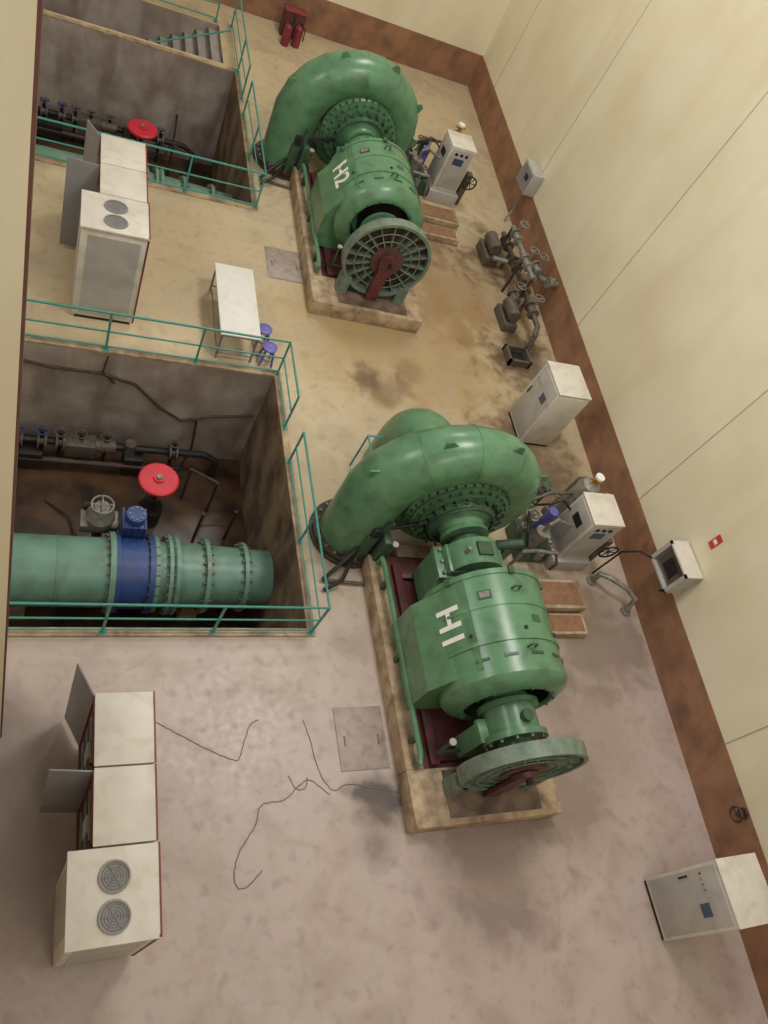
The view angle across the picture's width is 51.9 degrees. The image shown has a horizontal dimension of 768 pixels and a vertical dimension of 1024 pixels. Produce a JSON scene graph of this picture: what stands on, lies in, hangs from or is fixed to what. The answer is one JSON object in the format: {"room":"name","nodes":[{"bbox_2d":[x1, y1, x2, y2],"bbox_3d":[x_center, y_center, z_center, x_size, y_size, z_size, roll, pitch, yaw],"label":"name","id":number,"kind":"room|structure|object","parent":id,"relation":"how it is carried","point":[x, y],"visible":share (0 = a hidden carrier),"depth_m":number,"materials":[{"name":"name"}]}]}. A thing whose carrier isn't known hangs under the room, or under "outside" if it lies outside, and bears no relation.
{"room":"power station hall","nodes":[
{"label":"power station hall","id":0,"kind":"room"},
{"bbox_2d":[0,0,43,736],"bbox_3d":[-5.606,-1.269,3.956,6.925,15.000,0.600,4,57,-25],"label":"wall","id":1,"kind":"structure","parent":0,"point":[21,21],"depth_m":4.19,"materials":[{"name":"beige paint"}]},
{"bbox_2d":[36,129,212,186],"bbox_3d":[-8.809,-8.568,21.322,8.600,0.100,5.740,4,57,-25],"label":"floor","id":2,"kind":"structure","parent":0,"point":[179,164],"depth_m":23.69,"materials":[{"name":"brown concrete"}]},
{"bbox_2d":[36,97,194,171],"bbox_3d":[-8.064,-10.986,22.340,5.480,1.462,0.676,4,57,-25],"label":"pipe","id":3,"kind":"object","parent":2,"relation":"on","point":[49,130],"visible":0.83,"depth_m":22.09,"materials":[{"name":"metal"}]},
{"bbox_2d":[35,132,232,200],"bbox_3d":[-8.270,-8.681,20.212,8.540,2.120,2.220,4,57,-25],"label":"pipe","id":4,"kind":"object","parent":2,"relation":"on","point":[158,175],"visible":0.16,"depth_m":20.46,"materials":[{"name":"metal"}]},
{"bbox_2d":[166,145,207,186],"bbox_3d":[-6.971,-9.717,22.204,3.754,1.180,1.192,4,57,-25],"label":"supports","id":5,"kind":"object","parent":2,"relation":"on","point":[173,146],"visible":0.27,"depth_m":22.56,"materials":[{"name":"metal"}]},
{"bbox_2d":[8,444,253,627],"bbox_3d":[-6.928,0.943,15.715,8.600,0.100,5.740,4,57,-25],"label":"floor","id":6,"kind":"structure","parent":0,"point":[67,486],"depth_m":16.99,"materials":[{"name":"brown concrete"}]},
{"bbox_2d":[17,420,218,477],"bbox_3d":[-6.183,-1.475,16.732,5.480,1.462,0.676,4,57,-25],"label":"pipe","id":7,"kind":"object","parent":6,"relation":"on","point":[78,445],"visible":0.83,"depth_m":16.65,"materials":[{"name":"metal"}]},
{"bbox_2d":[44,468,237,541],"bbox_3d":[-5.091,-0.206,16.597,3.754,1.180,1.192,4,57,-25],"label":"supports","id":8,"kind":"object","parent":6,"relation":"on","point":[190,469],"visible":1,"depth_m":16.88,"materials":[{"name":"brown metal"}]},
{"bbox_2d":[9,495,273,620],"bbox_3d":[-6.389,0.830,14.604,8.540,2.120,2.220,4,57,-25],"label":"pipe","id":9,"kind":"object","parent":6,"relation":"on","point":[130,566],"visible":0.97,"depth_m":14.64,"materials":[{"name":"metal"}]},
{"bbox_2d":[138,463,178,528],"bbox_3d":[-4.819,-0.283,16.478,0.800,1.650,0.800,4,57,-25],"label":"wheel","id":10,"kind":"object","parent":6,"relation":"on","point":[158,480],"visible":0.94,"depth_m":15.99,"materials":[{"name":"red metal"}]},
{"bbox_2d":[38,15,234,165],"bbox_3d":[-8.693,-11.872,21.588,8.600,3.048,0.100,4,57,-25],"label":"wall","id":11,"kind":"structure","parent":0,"point":[85,68],"depth_m":22.01,"materials":[{"name":"paint"}]},
{"bbox_2d":[35,11,257,211],"bbox_3d":[-7.543,-10.198,18.981,8.740,0.040,6.020,4,57,-25],"label":"trim","id":12,"kind":"structure","parent":11,"relation":"attached to","point":[241,103],"depth_m":20.37,"materials":[{"name":"concrete"}]},
{"bbox_2d":[35,80,266,209],"bbox_3d":[-7.158,-9.587,18.079,8.680,0.986,3.920,4,57,-25],"label":"guardrail","id":13,"kind":"object","parent":12,"relation":"on","point":[184,189],"visible":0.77,"depth_m":18.48,"materials":[{"name":"teal metal"}]},
{"bbox_2d":[230,0,250,100],"bbox_3d":[-4.018,-13.091,22.089,0.110,0.986,3.810,4,57,-25],"label":"guardrail","id":14,"kind":"object","parent":12,"relation":"on","point":[235,12],"visible":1,"depth_m":21.87,"materials":[{"name":"teal metal"}]},
{"bbox_2d":[127,119,157,141],"bbox_3d":[-6.907,-10.161,22.234,0.800,1.650,0.800,4,57,-25],"label":"wheel","id":15,"kind":"object","parent":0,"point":[141,129],"visible":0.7,"depth_m":21.61,"materials":[{"name":"red metal"}]},
{"bbox_2d":[20,342,273,459],"bbox_3d":[-6.812,-2.361,15.981,8.600,3.048,0.100,4,57,-25],"label":"wall","id":16,"kind":"structure","parent":0,"point":[73,401],"depth_m":16.51,"materials":[{"name":"paint"}]},
{"bbox_2d":[23,356,252,421],"bbox_3d":[-5.063,-2.498,16.156,5.111,1.732,0.060,4,57,-25],"label":"cable","id":17,"kind":"object","parent":16,"relation":"attached to","point":[102,373],"visible":1,"depth_m":15.91,"materials":[{"name":"black rubber"}]},
{"bbox_2d":[8,336,315,636],"bbox_3d":[-5.662,-0.687,13.374,8.740,0.040,6.020,4,57,-25],"label":"trim","id":18,"kind":"structure","parent":16,"relation":"attached to","point":[284,433],"depth_m":14.22,"materials":[{"name":"concrete"}]},
{"bbox_2d":[25,298,299,429],"bbox_3d":[-5.825,-2.849,14.107,8.680,0.986,1.530,4,57,-25],"label":"guardrail","id":19,"kind":"object","parent":18,"relation":"on","point":[106,347],"visible":0.86,"depth_m":15.27,"materials":[{"name":"green metal"}]},
{"bbox_2d":[8,431,330,634],"bbox_3d":[-5.260,0.009,12.422,8.680,0.986,3.720,4,57,-25],"label":"guardrail","id":20,"kind":"object","parent":18,"relation":"on","point":[102,631],"visible":1,"depth_m":12.71,"materials":[{"name":"green metal"}]},
{"bbox_2d":[211,74,250,204],"bbox_3d":[-4.255,-9.108,21.932,0.100,3.048,5.740,4,57,-25],"label":"wall","id":21,"kind":"structure","parent":0,"point":[230,149],"depth_m":21.96,"materials":[{"name":"brown concrete"}]},
{"bbox_2d":[238,378,305,627],"bbox_3d":[-2.374,0.403,16.325,0.100,3.048,5.740,4,57,-25],"label":"wall","id":22,"kind":"structure","parent":0,"point":[268,524],"depth_m":16.19,"materials":[{"name":"brown concrete"}]},
{"bbox_2d":[0,0,767,1023],"bbox_3d":[-2.724,-2.197,15.932,22.000,0.001,32.600,4,57,-25],"label":"floor","id":23,"kind":"structure","parent":0,"point":[350,916],"depth_m":12.83,"materials":[{"name":"beige concrete"}]},
{"bbox_2d":[40,663,162,967],"bbox_3d":[-3.619,3.773,9.878,1.203,2.250,3.178,4,57,-25],"label":"tall cabinet","id":24,"kind":"object","parent":23,"relation":"on","point":[108,894],"visible":1,"depth_m":9.04,"materials":[{"name":"metal"}]},
{"bbox_2d":[59,119,150,324],"bbox_3d":[-5.517,-5.697,15.449,1.444,2.250,3.178,4,57,-25],"label":"tall cabinet","id":25,"kind":"object","parent":23,"relation":"on","point":[106,209],"visible":1,"depth_m":14.70,"materials":[{"name":"metal"}]},
{"bbox_2d":[43,0,230,63],"bbox_3d":[-8.894,-13.141,21.866,8.322,4.145,2.000,4,57,-25],"label":"steps","id":26,"kind":"structure","parent":23,"relation":"on","point":[141,19],"depth_m":22.71,"materials":[{"name":"concrete"}]},
{"bbox_2d":[160,0,220,21],"bbox_3d":[-8.430,-14.957,21.139,8.210,0.986,0.110,4,57,-25],"label":"guardrail","id":27,"kind":"object","parent":23,"relation":"on","point":[219,3],"visible":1,"depth_m":22.81,"materials":[{"name":"teal metal"}]},
{"bbox_2d":[156,720,257,760],"bbox_3d":[-2.801,3.460,11.980,1.860,0.012,0.649,7,56,-23],"label":"cable","id":28,"kind":"object","parent":23,"relation":"on","point":[255,720],"visible":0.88,"depth_m":11.97,"materials":[{"name":"black rubber"}]},
{"bbox_2d":[209,262,260,362],"bbox_3d":[-3.164,-4.177,16.581,0.820,0.750,2.040,4,57,-25],"label":"work table","id":29,"kind":"object","parent":23,"relation":"on","point":[236,293],"visible":1,"depth_m":16.28,"materials":[{"name":"grey metal"}]},
{"bbox_2d":[253,323,271,347],"bbox_3d":[-2.586,-3.736,16.764,0.344,0.464,0.344,4,57,-25],"label":"plastic stool","id":30,"kind":"object","parent":23,"relation":"on","point":[265,329],"visible":0.57,"depth_m":16.60,"materials":[{"name":"purple plastic"}]},
{"bbox_2d":[257,341,277,367],"bbox_3d":[-2.447,-3.308,16.539,0.344,0.464,0.344,4,57,-25],"label":"plastic stool","id":31,"kind":"object","parent":23,"relation":"on","point":[268,347],"visible":0.93,"depth_m":16.40,"materials":[{"name":"purple plastic"}]},
{"bbox_2d":[234,779,329,889],"bbox_3d":[-1.645,4.658,11.740,0.661,0.012,1.947,44,50,7],"label":"cable","id":32,"kind":"object","parent":23,"relation":"on","point":[306,779],"visible":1,"depth_m":11.59,"materials":[{"name":"black rubber"}]},
{"bbox_2d":[264,246,303,283],"bbox_3d":[-2.351,-5.841,18.605,0.860,0.046,1.040,4,57,-25],"label":"floor hatch","id":33,"kind":"object","parent":23,"relation":"on","point":[282,264],"visible":1,"depth_m":18.59,"materials":[{"name":"grey metal"}]},
{"bbox_2d":[280,19,294,46],"bbox_3d":[-2.890,-14.468,23.826,0.309,0.740,0.260,4,57,-25],"label":"fire extinguisher","id":34,"kind":"object","parent":23,"relation":"on","point":[287,32],"visible":1,"depth_m":23.76,"materials":[{"name":"metal"}]},
{"bbox_2d":[278,3,307,38],"bbox_3d":[-2.802,-15.001,24.199,0.690,0.800,0.390,4,57,-25],"label":"equipment box","id":35,"kind":"object","parent":23,"relation":"on","point":[297,14],"visible":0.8,"depth_m":23.95,"materials":[{"name":"metal"}]},
{"bbox_2d":[288,775,307,789],"bbox_3d":[-1.340,4.196,12.213,0.326,0.012,0.212,13,53,-18],"label":"cable","id":36,"kind":"object","parent":23,"relation":"on","point":[288,775],"visible":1,"depth_m":12.20,"materials":[{"name":"black rubber"}]},
{"bbox_2d":[291,21,305,48],"bbox_3d":[-2.589,-14.530,24.021,0.309,0.740,0.260,4,57,-25],"label":"fire extinguisher","id":37,"kind":"object","parent":23,"relation":"on","point":[299,29],"visible":1,"depth_m":23.95,"materials":[{"name":"metal"}]},
{"bbox_2d":[252,49,430,332],"bbox_3d":[-0.598,-8.658,19.250,4.238,3.369,7.830,5,56,-24],"label":"hydroelectric turbine generator","id":38,"kind":"object","parent":23,"relation":"on","point":[364,248],"visible":1,"depth_m":18.60,"materials":[{"name":"green paint"}]},
{"bbox_2d":[303,720,398,792],"bbox_3d":[-0.682,4.153,12.576,1.945,0.012,0.652,37,49,0],"label":"cable","id":39,"kind":"object","parent":23,"relation":"on","point":[303,720],"visible":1,"depth_m":12.57,"materials":[{"name":"black rubber"}]},
{"bbox_2d":[333,706,389,771],"bbox_3d":[-0.371,3.719,13.015,0.860,0.046,1.040,4,57,-25],"label":"floor hatch","id":40,"kind":"object","parent":23,"relation":"on","point":[361,741],"visible":1,"depth_m":13.01,"materials":[{"name":"grey metal"}]},
{"bbox_2d":[420,201,458,245],"bbox_3d":[1.444,-7.996,21.826,1.300,0.335,1.150,4,57,-25],"label":"step platform","id":41,"kind":"object","parent":23,"relation":"on","point":[440,224],"visible":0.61,"depth_m":21.74,"materials":[{"name":"concrete"}]},
{"bbox_2d":[405,122,476,206],"bbox_3d":[1.489,-10.046,22.326,2.209,1.760,1.983,4,57,-25],"label":"control unit","id":42,"kind":"object","parent":23,"relation":"on","point":[447,178],"visible":0.89,"depth_m":22.05,"materials":[{"name":"metal"}]},
{"bbox_2d":[309,408,588,833],"bbox_3d":[1.427,0.968,13.636,4.238,3.369,7.830,4,57,-25],"label":"hydroelectric turbine generator","id":43,"kind":"object","parent":23,"relation":"on","point":[467,649],"visible":0.99,"depth_m":13.02,"materials":[{"name":"green paint"}]},
{"bbox_2d":[502,344,531,368],"bbox_3d":[3.392,-3.972,20.127,0.650,0.200,0.560,4,57,-25],"label":"box","id":44,"kind":"object","parent":23,"relation":"on","point":[514,355],"visible":1,"depth_m":20.11,"materials":[{"name":"metal"}]},
{"bbox_2d":[476,221,558,351],"bbox_3d":[3.852,-6.247,20.986,1.600,1.634,4.071,4,57,-25],"label":"water valve","id":45,"kind":"object","parent":23,"relation":"on","point":[508,313],"visible":0.99,"depth_m":20.93,"materials":[{"name":"grey metal"}]},
{"bbox_2d":[509,361,591,445],"bbox_3d":[3.767,-2.453,18.203,0.890,1.820,0.992,4,57,-25],"label":"tall cabinet","id":46,"kind":"object","parent":23,"relation":"on","point":[558,392],"visible":0.97,"depth_m":17.76,"materials":[{"name":"metal"}]},
{"bbox_2d":[538,579,587,636],"bbox_3d":[3.500,1.946,16.010,1.300,0.335,1.150,4,57,-25],"label":"step platform","id":47,"kind":"object","parent":23,"relation":"on","point":[564,602],"visible":0.58,"depth_m":15.97,"materials":[{"name":"concrete"}]},
{"bbox_2d":[505,473,625,570],"bbox_3d":[3.760,0.079,16.492,2.209,1.760,1.983,4,57,-25],"label":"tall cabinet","id":48,"kind":"object","parent":23,"relation":"on","point":[573,529],"visible":0.94,"depth_m":16.21,"materials":[{"name":"metal"}]},
{"bbox_2d":[586,550,649,616],"bbox_3d":[5.146,1.409,16.609,1.193,1.285,0.546,42,50,5],"label":"drain pipe bend","id":49,"kind":"object","parent":23,"relation":"on","point":[591,580],"visible":1,"depth_m":16.70,"materials":[{"name":"grey metal"}]},
{"bbox_2d":[644,853,767,940],"bbox_3d":[5.280,6.328,12.912,0.890,1.820,0.992,4,57,-25],"label":"tall cabinet","id":50,"kind":"object","parent":23,"relation":"on","point":[726,894],"visible":1,"depth_m":12.43,"materials":[{"name":"metal"}]},
{"bbox_2d":[328,0,510,55],"bbox_3d":[-3.296,-19.561,17.747,20.200,15.000,0.300,4,57,-25],"label":"wall","id":51,"kind":"structure","parent":0,"point":[470,25],"depth_m":25.36,"materials":[{"name":"beige paint"}]},
{"bbox_2d":[211,0,482,85],"bbox_3d":[-6.013,-15.895,22.989,20.100,1.100,0.265,4,57,-25],"label":"baseboard","id":52,"kind":"structure","parent":51,"relation":"attached to","point":[326,19],"depth_m":25.52,"materials":[{"name":"brown paint"}]},
{"bbox_2d":[483,0,767,863],"bbox_3d":[7.975,-5.314,13.635,0.300,15.000,32.046,6,56,-23],"label":"wall","id":53,"kind":"structure","parent":0,"point":[676,346],"depth_m":16.95,"materials":[{"name":"beige paint"}]},
{"bbox_2d":[494,1,539,87],"bbox_3d":[6.291,-17.459,20.435,0.056,13.900,0.020,4,57,-25],"label":"trim","id":54,"kind":"structure","parent":53,"relation":"attached to","point":[539,1],"depth_m":24.60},
{"bbox_2d":[504,158,544,220],"bbox_3d":[3.982,-9.320,23.078,0.380,1.722,0.800,4,57,-25],"label":"junction box","id":55,"kind":"object","parent":53,"relation":"attached to","point":[530,177],"visible":1,"depth_m":22.52,"materials":[{"name":"metal"}]},
{"bbox_2d":[542,1,650,172],"bbox_3d":[6.965,-12.973,17.682,0.056,13.900,0.020,4,57,-25],"label":"trim","id":56,"kind":"structure","parent":53,"relation":"attached to","point":[650,1],"depth_m":20.38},
{"bbox_2d":[468,57,767,1018],"bbox_3d":[5.283,-1.673,18.908,0.300,1.100,32.046,6,56,-23],"label":"baseboard","id":57,"kind":"structure","parent":53,"relation":"attached to","point":[714,780],"depth_m":17.00,"materials":[{"name":"brown paint"}]},
{"bbox_2d":[578,91,767,324],"bbox_3d":[7.651,-8.403,14.878,0.056,13.900,0.020,4,57,-25],"label":"trim","id":58,"kind":"structure","parent":53,"relation":"attached to","point":[767,91],"depth_m":17.20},
{"bbox_2d":[650,540,703,593],"bbox_3d":[5.791,1.195,15.954,0.450,1.008,0.840,4,57,-25],"label":"display box","id":59,"kind":"object","parent":53,"relation":"attached to","point":[676,567],"visible":1,"depth_m":15.69,"materials":[{"name":"metal"}]},
{"bbox_2d":[639,390,767,499],"bbox_3d":[8.325,-3.918,12.126,0.056,13.900,0.020,4,57,-25],"label":"trim","id":60,"kind":"structure","parent":53,"relation":"attached to","point":[766,390],"depth_m":15.77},
{"bbox_2d":[708,534,722,549],"bbox_3d":[6.422,0.581,15.284,0.014,0.320,0.160,4,57,-25],"label":"safety sign","id":61,"kind":"object","parent":53,"relation":"attached to","point":[716,541],"visible":1,"depth_m":15.28,"materials":[{"name":"red paint"}]},
{"bbox_2d":[729,806,748,822],"bbox_3d":[6.311,5.352,13.990,0.217,0.300,0.299,4,57,-25],"label":"valve","id":62,"kind":"object","parent":53,"relation":"attached to","point":[743,813],"visible":1,"depth_m":13.95,"materials":[{"name":"black metal"}]},
{"bbox_2d":[725,726,767,744],"bbox_3d":[9.011,0.652,9.321,0.056,13.900,0.020,4,57,-25],"label":"trim","id":63,"kind":"structure","parent":53,"relation":"attached to","point":[765,726],"depth_m":14.18,"materials":[{"name":"beige"}]}
]}

